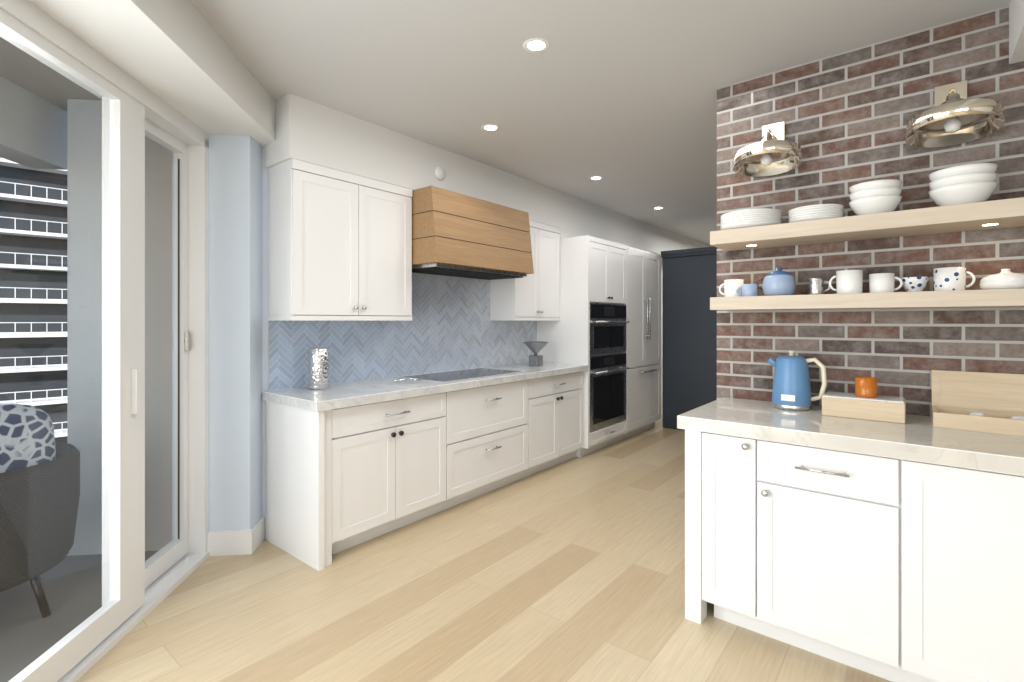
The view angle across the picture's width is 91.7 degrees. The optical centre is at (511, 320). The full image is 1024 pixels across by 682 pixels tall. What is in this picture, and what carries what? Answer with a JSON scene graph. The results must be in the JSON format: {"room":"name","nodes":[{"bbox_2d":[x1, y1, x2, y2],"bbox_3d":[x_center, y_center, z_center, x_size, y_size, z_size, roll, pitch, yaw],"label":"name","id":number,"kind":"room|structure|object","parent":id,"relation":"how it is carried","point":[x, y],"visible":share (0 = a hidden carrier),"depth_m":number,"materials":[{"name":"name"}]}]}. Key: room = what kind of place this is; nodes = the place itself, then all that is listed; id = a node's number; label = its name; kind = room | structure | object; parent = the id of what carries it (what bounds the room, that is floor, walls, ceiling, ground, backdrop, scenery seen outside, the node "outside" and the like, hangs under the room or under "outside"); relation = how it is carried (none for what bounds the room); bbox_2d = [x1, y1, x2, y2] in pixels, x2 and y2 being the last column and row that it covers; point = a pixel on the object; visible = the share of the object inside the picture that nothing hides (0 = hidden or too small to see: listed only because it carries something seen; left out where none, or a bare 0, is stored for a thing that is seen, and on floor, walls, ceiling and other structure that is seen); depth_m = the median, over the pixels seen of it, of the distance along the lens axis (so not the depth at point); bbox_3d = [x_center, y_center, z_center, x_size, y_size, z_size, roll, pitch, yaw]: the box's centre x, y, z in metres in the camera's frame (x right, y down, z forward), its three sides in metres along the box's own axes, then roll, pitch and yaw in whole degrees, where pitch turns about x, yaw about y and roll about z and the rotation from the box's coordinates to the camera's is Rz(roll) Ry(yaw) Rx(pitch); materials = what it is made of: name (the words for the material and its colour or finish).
{"room":"kitchen","nodes":[
{"label":"kitchen","id":0,"kind":"room"},
{"bbox_2d":[13,0,208,140],"bbox_3d":[-1.584,0.020,0.158,0.200,2.700,5.500,0,0,-6],"label":"wall","id":1,"kind":"structure","parent":0,"point":[48,20],"depth_m":2.04,"materials":[{"name":"white paint"}]},
{"bbox_2d":[0,0,208,681],"bbox_3d":[-1.642,0.160,0.956,0.172,2.420,3.900,0,0,-6],"label":"sliding door","id":2,"kind":"structure","parent":1,"relation":"in","point":[137,588],"depth_m":2.23,"materials":[{"name":"white"}]},
{"bbox_2d":[172,134,267,539],"bbox_3d":[-1.756,0.020,3.056,0.464,2.700,0.300,0,0,-6],"label":"wall","id":3,"kind":"structure","parent":0,"point":[238,278],"depth_m":2.92,"materials":[{"name":"blue"}]},
{"bbox_2d":[207,517,264,555],"bbox_3d":[-1.608,1.300,2.959,0.185,0.140,0.316,0,0,39],"label":"baseboard","id":4,"kind":"structure","parent":3,"relation":"attached to","point":[234,542],"depth_m":2.90,"materials":[{"name":"white wood"}]},
{"bbox_2d":[268,158,411,320],"bbox_3d":[-1.115,-0.476,3.357,0.337,0.953,0.898,0,0,39],"label":"upper cabinet","id":5,"kind":"object","parent":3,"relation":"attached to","point":[339,245],"visible":1,"depth_m":3.15,"materials":[{"name":"white wood"}]},
{"bbox_2d":[268,261,661,405],"bbox_3d":[0.927,0.020,6.269,0.150,2.700,7.990,0,0,39],"label":"wall","id":6,"kind":"structure","parent":0,"point":[661,340],"depth_m":7.96,"materials":[{"name":"white"}]},
{"bbox_2d":[269,273,536,390],"bbox_3d":[-0.624,0.005,4.224,0.005,0.870,2.860,0,0,39],"label":"tile backsplash","id":7,"kind":"structure","parent":6,"relation":"attached to","point":[450,326],"depth_m":4.04,"materials":[{"name":"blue tile"}]},
{"bbox_2d":[412,186,533,279],"bbox_3d":[-0.383,-0.664,4.084,0.560,0.576,1.135,0,0,39],"label":"range hood","id":8,"kind":"object","parent":6,"relation":"attached to","point":[454,234],"visible":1,"depth_m":3.77,"materials":[{"name":"brown wood"}]},
{"bbox_2d":[490,220,559,320],"bbox_3d":[0.154,-0.476,4.925,0.337,0.953,0.751,0,0,39],"label":"upper cabinet","id":9,"kind":"object","parent":6,"relation":"attached to","point":[535,296],"visible":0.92,"depth_m":4.81,"materials":[{"name":"white wood"}]},
{"bbox_2d":[76,406,891,681],"bbox_3d":[2.073,1.370,2.246,6.804,0.001,12.500,0,0,39],"label":"floor","id":10,"kind":"structure","parent":0,"point":[571,570],"depth_m":2.38,"materials":[{"name":"brown wood"}]},
{"bbox_2d":[262,382,449,570],"bbox_3d":[-0.990,0.933,3.289,0.618,0.875,0.975,0,0,39],"label":"base cabinet","id":11,"kind":"object","parent":10,"relation":"on","point":[350,464],"depth_m":2.99,"materials":[{"name":"white wood"}]},
{"bbox_2d":[309,348,328,389],"bbox_3d":[-1.248,0.308,3.211,0.124,0.262,0.124,0,0,39],"label":"vase","id":12,"kind":"object","parent":11,"relation":"on","point":[318,368],"visible":1,"depth_m":3.16,"materials":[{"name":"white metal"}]},
{"bbox_2d":[393,377,420,381],"bbox_3d":[-0.728,0.415,3.532,0.167,0.036,0.175,0,0,39],"label":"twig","id":13,"kind":"object","parent":11,"relation":"on","point":[408,378],"visible":1,"depth_m":3.51,"materials":[{"name":"silver metal"}]},
{"bbox_2d":[410,370,533,506],"bbox_3d":[-0.392,0.933,4.043,0.598,0.875,1.074,0,0,39],"label":"base cabinet","id":14,"kind":"object","parent":10,"relation":"on","point":[492,415],"depth_m":3.84,"materials":[{"name":"white wood"}]},
{"bbox_2d":[486,366,585,472],"bbox_3d":[0.199,0.933,4.773,0.598,0.875,0.930,0,0,39],"label":"base cabinet","id":15,"kind":"object","parent":10,"relation":"on","point":[558,390],"depth_m":4.57,"materials":[{"name":"white wood"}]},
{"bbox_2d":[523,341,548,365],"bbox_3d":[0.232,0.324,4.831,0.254,0.230,0.254,0,0,39],"label":"decor","id":16,"kind":"object","parent":15,"relation":"on","point":[535,348],"visible":1,"depth_m":4.79,"materials":[{"name":"grey metal"}]},
{"bbox_2d":[537,235,629,456],"bbox_3d":[0.806,0.263,5.447,0.693,2.215,0.880,0,0,39],"label":"tall cabinet","id":17,"kind":"object","parent":10,"relation":"on","point":[590,328],"visible":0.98,"depth_m":5.12,"materials":[{"name":"white wood"}]},
{"bbox_2d":[620,246,660,440],"bbox_3d":[1.384,0.263,6.170,0.681,2.215,0.968,0,0,39],"label":"refrigerator","id":18,"kind":"object","parent":10,"relation":"on","point":[644,340],"visible":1,"depth_m":5.95,"materials":[{"name":"white"}]},
{"bbox_2d":[661,251,716,430],"bbox_3d":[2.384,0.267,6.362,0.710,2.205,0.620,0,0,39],"label":"door","id":19,"kind":"structure","parent":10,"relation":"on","point":[689,337],"depth_m":6.14,"materials":[{"name":"grey paint"}]},
{"bbox_2d":[681,405,800,639],"bbox_3d":[1.148,0.932,2.432,0.362,0.876,0.673,0,0,39],"label":"base cabinet","id":20,"kind":"object","parent":10,"relation":"on","point":[731,450],"depth_m":2.17,"materials":[{"name":"white wood"}]},
{"bbox_2d":[777,413,928,681],"bbox_3d":[1.428,0.932,2.206,0.602,0.876,0.670,0,0,39],"label":"base cabinet","id":21,"kind":"object","parent":10,"relation":"on","point":[891,551],"depth_m":1.89,"materials":[{"name":"white wood"}]},
{"bbox_2d":[768,350,826,410],"bbox_3d":[1.406,0.291,2.458,0.259,0.286,0.176,0,0,39],"label":"kettle","id":22,"kind":"object","parent":21,"relation":"on","point":[791,390],"visible":1,"depth_m":2.40,"materials":[{"name":"blue metal"}]},
{"bbox_2d":[822,391,905,423],"bbox_3d":[1.591,0.389,2.250,0.300,0.092,0.180,0,0,39],"label":"box","id":23,"kind":"object","parent":21,"relation":"on","point":[884,408],"visible":0.96,"depth_m":2.18,"materials":[{"name":"brown wood"}]},
{"bbox_2d":[855,376,876,397],"bbox_3d":[1.599,0.299,2.244,0.082,0.085,0.082,0,0,39],"label":"candle","id":24,"kind":"object","parent":23,"relation":"on","point":[865,386],"visible":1,"depth_m":2.21,"materials":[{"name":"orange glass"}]},
{"bbox_2d":[931,370,1023,435],"bbox_3d":[2.026,0.329,1.962,0.560,0.212,0.280,0,0,39],"label":"wooden box","id":25,"kind":"object","parent":21,"relation":"on","point":[982,402],"visible":1,"depth_m":2.08,"materials":[{"name":"brown wood"}]},
{"bbox_2d":[925,425,1023,681],"bbox_3d":[1.871,0.932,1.848,0.788,0.876,0.670,0,0,39],"label":"base cabinet","id":26,"kind":"object","parent":10,"relation":"on","point":[976,479],"depth_m":1.67,"materials":[{"name":"white wood"}]},
{"bbox_2d":[29,0,1023,260],"bbox_3d":[2.016,-1.099,2.292,6.952,0.502,12.500,0,0,39],"label":"ceiling","id":27,"kind":"structure","parent":0,"point":[619,96],"depth_m":2.65,"materials":[{"name":"white paint"}]},
{"bbox_2d":[435,167,444,179],"bbox_3d":[-0.549,-1.130,3.816,0.022,0.100,0.100,0,0,39],"label":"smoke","id":28,"kind":"object","parent":27,"relation":"attached to","point":[439,173],"visible":0.98,"depth_m":3.80,"materials":[{"name":"white plastic"}]},
{"bbox_2d":[481,124,499,131],"bbox_3d":[-0.147,-1.327,3.426,0.130,0.003,0.130,0,0,30],"label":"ceiling disc","id":29,"kind":"object","parent":27,"relation":"attached to","point":[488,127],"depth_m":3.42,"materials":[{"name":"white plastic"}]},
{"bbox_2d":[523,38,549,52],"bbox_3d":[0.117,-1.327,2.401,0.130,0.003,0.130,0,0,30],"label":"recessed light","id":30,"kind":"object","parent":27,"relation":"attached to","point":[535,45],"depth_m":2.40,"materials":[{"name":"white plastic"}]},
{"bbox_2d":[589,176,602,179],"bbox_3d":[0.785,-1.327,4.640,0.130,0.003,0.130,0,0,30],"label":"ceiling disc","id":31,"kind":"object","parent":27,"relation":"attached to","point":[594,177],"depth_m":4.64,"materials":[{"name":"white plastic"}]},
{"bbox_2d":[717,6,1023,416],"bbox_3d":[2.964,0.020,1.499,4.480,2.700,0.160,0,0,39],"label":"brick wall","id":32,"kind":"structure","parent":0,"point":[847,116],"depth_m":2.39,"materials":[{"name":"brown brick"}]},
{"bbox_2d":[733,121,801,176],"bbox_3d":[1.299,-0.912,2.534,0.312,0.276,0.325,0,0,39],"label":"sconce","id":33,"kind":"object","parent":32,"relation":"attached to","point":[773,151],"visible":0.98,"depth_m":2.57,"materials":[{"name":"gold metal"}]},
{"bbox_2d":[710,288,1023,310],"bbox_3d":[2.836,-0.087,1.305,4.415,0.065,0.298,0,0,39],"label":"shelf","id":34,"kind":"object","parent":32,"relation":"attached to","point":[997,298],"visible":1,"depth_m":2.14,"materials":[{"name":"beige wood"}]},
{"bbox_2d":[719,279,743,296],"bbox_3d":[1.166,-0.168,2.646,0.125,0.095,0.096,0,0,39],"label":"cup","id":35,"kind":"object","parent":34,"relation":"on","point":[731,286],"visible":0.73,"depth_m":2.60,"materials":[{"name":"white ceramic"}]},
{"bbox_2d":[736,284,756,295],"bbox_3d":[1.204,-0.153,2.551,0.101,0.065,0.072,0,0,39],"label":"cup","id":36,"kind":"object","parent":34,"relation":"on","point":[749,289],"visible":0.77,"depth_m":2.51,"materials":[{"name":"blue ceramic"}]},
{"bbox_2d":[756,268,795,295],"bbox_3d":[1.333,-0.193,2.511,0.181,0.145,0.152,0,0,39],"label":"jar","id":37,"kind":"object","parent":34,"relation":"on","point":[778,281],"visible":0.9,"depth_m":2.45,"materials":[{"name":"blue ceramic"}]},
{"bbox_2d":[808,278,829,294],"bbox_3d":[1.478,-0.162,2.393,0.092,0.082,0.066,0,0,39],"label":"creamer","id":38,"kind":"object","parent":34,"relation":"on","point":[815,286],"visible":0.83,"depth_m":2.38,"materials":[{"name":"silver metal"}]},
{"bbox_2d":[829,270,862,293],"bbox_3d":[1.556,-0.175,2.317,0.133,0.110,0.104,0,0,39],"label":"mug","id":39,"kind":"object","parent":34,"relation":"on","point":[849,281],"visible":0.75,"depth_m":2.27,"materials":[{"name":"white ceramic"}]},
{"bbox_2d":[869,273,902,292],"bbox_3d":[1.684,-0.166,2.239,0.123,0.090,0.094,0,0,39],"label":"mug","id":40,"kind":"object","parent":34,"relation":"on","point":[881,282],"visible":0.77,"depth_m":2.21,"materials":[{"name":"white ceramic"}]},
{"bbox_2d":[901,277,929,291],"bbox_3d":[1.787,-0.155,2.207,0.104,0.070,0.104,0,0,39],"label":"bowl small pattern","id":41,"kind":"object","parent":34,"relation":"on","point":[913,284],"visible":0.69,"depth_m":2.18,"materials":[{"name":"white ceramic"}]},
{"bbox_2d":[933,267,975,290],"bbox_3d":[1.856,-0.171,2.087,0.133,0.100,0.104,0,0,39],"label":"cup","id":42,"kind":"object","parent":34,"relation":"on","point":[949,278],"visible":0.79,"depth_m":2.06,"materials":[{"name":"white ceramic"}]},
{"bbox_2d":[979,269,1023,289],"bbox_3d":[1.984,-0.165,1.997,0.156,0.088,0.156,0,0,39],"label":"butter dish","id":43,"kind":"object","parent":34,"relation":"on","point":[1005,279],"visible":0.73,"depth_m":1.96,"materials":[{"name":"white ceramic"}]},
{"bbox_2d":[710,197,1023,250],"bbox_3d":[2.836,-0.426,1.305,4.415,0.072,0.298,0,0,39],"label":"shelf","id":44,"kind":"object","parent":32,"relation":"attached to","point":[1002,213],"visible":1,"depth_m":2.17,"materials":[{"name":"beige wood"}]},
{"bbox_2d":[721,208,781,229],"bbox_3d":[1.245,-0.507,2.595,0.290,0.090,0.290,0,0,39],"label":"plates","id":45,"kind":"object","parent":44,"relation":"on","point":[748,218],"visible":0.67,"depth_m":2.48,"materials":[{"name":"white ceramic"}]},
{"bbox_2d":[788,204,843,222],"bbox_3d":[1.477,-0.502,2.420,0.230,0.079,0.230,0,0,39],"label":"plates","id":46,"kind":"object","parent":44,"relation":"on","point":[813,212],"visible":0.62,"depth_m":2.33,"materials":[{"name":"white ceramic"}]},
{"bbox_2d":[849,179,901,214],"bbox_3d":[1.653,-0.539,2.264,0.196,0.153,0.196,0,0,39],"label":"bowls","id":47,"kind":"object","parent":44,"relation":"on","point":[876,196],"visible":0.88,"depth_m":2.20,"materials":[{"name":"white ceramic"}]},
{"bbox_2d":[928,163,997,205],"bbox_3d":[1.883,-0.543,2.079,0.216,0.162,0.216,0,0,39],"label":"bowls","id":48,"kind":"object","parent":44,"relation":"on","point":[965,184],"visible":0.85,"depth_m":2.01,"materials":[{"name":"white ceramic"}]},
{"bbox_2d":[905,80,1004,147],"bbox_3d":[1.851,-0.912,2.087,0.312,0.276,0.325,0,0,39],"label":"sconce","id":49,"kind":"object","parent":32,"relation":"attached to","point":[954,115],"visible":0.98,"depth_m":2.10,"materials":[{"name":"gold metal"}]},
{"label":"outside","id":50,"kind":"structure","parent":0,"visible":0},
{"bbox_2d":[0,157,66,442],"bbox_3d":[-44.934,-12.580,51.291,28.030,100.100,15.620,0,0,-41],"label":"tower building","id":51,"kind":"structure","parent":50,"point":[20,294],"depth_m":44.52,"materials":[{"name":"white concrete"}]},
{"bbox_2d":[0,37,101,169],"bbox_3d":[-2.486,-1.260,0.365,1.550,0.640,5.500,0,0,-6],"label":"ceiling","id":52,"kind":"structure","parent":50,"point":[8,137],"depth_m":2.79,"materials":[{"name":"grey paint"}]},
{"bbox_2d":[0,551,157,681],"bbox_3d":[-2.486,1.433,0.365,1.550,0.115,5.500,0,0,-6],"label":"floor","id":53,"kind":"structure","parent":50,"point":[20,622],"depth_m":2.36,"materials":[{"name":"grey concrete"}]},
{"bbox_2d":[0,404,79,617],"bbox_3d":[-2.499,0.878,2.255,0.794,1.001,0.819,0,0,39],"label":"wicker chair","id":54,"kind":"object","parent":53,"relation":"on","point":[30,524],"depth_m":2.23,"materials":[{"name":"grey"}]},
{"bbox_2d":[67,99,171,555],"bbox_3d":[-2.302,0.040,3.037,0.625,2.669,0.253,0,0,-3],"label":"wall","id":55,"kind":"structure","parent":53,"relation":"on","point":[84,289],"depth_m":2.92,"materials":[{"name":"grey paint"}]}
]}

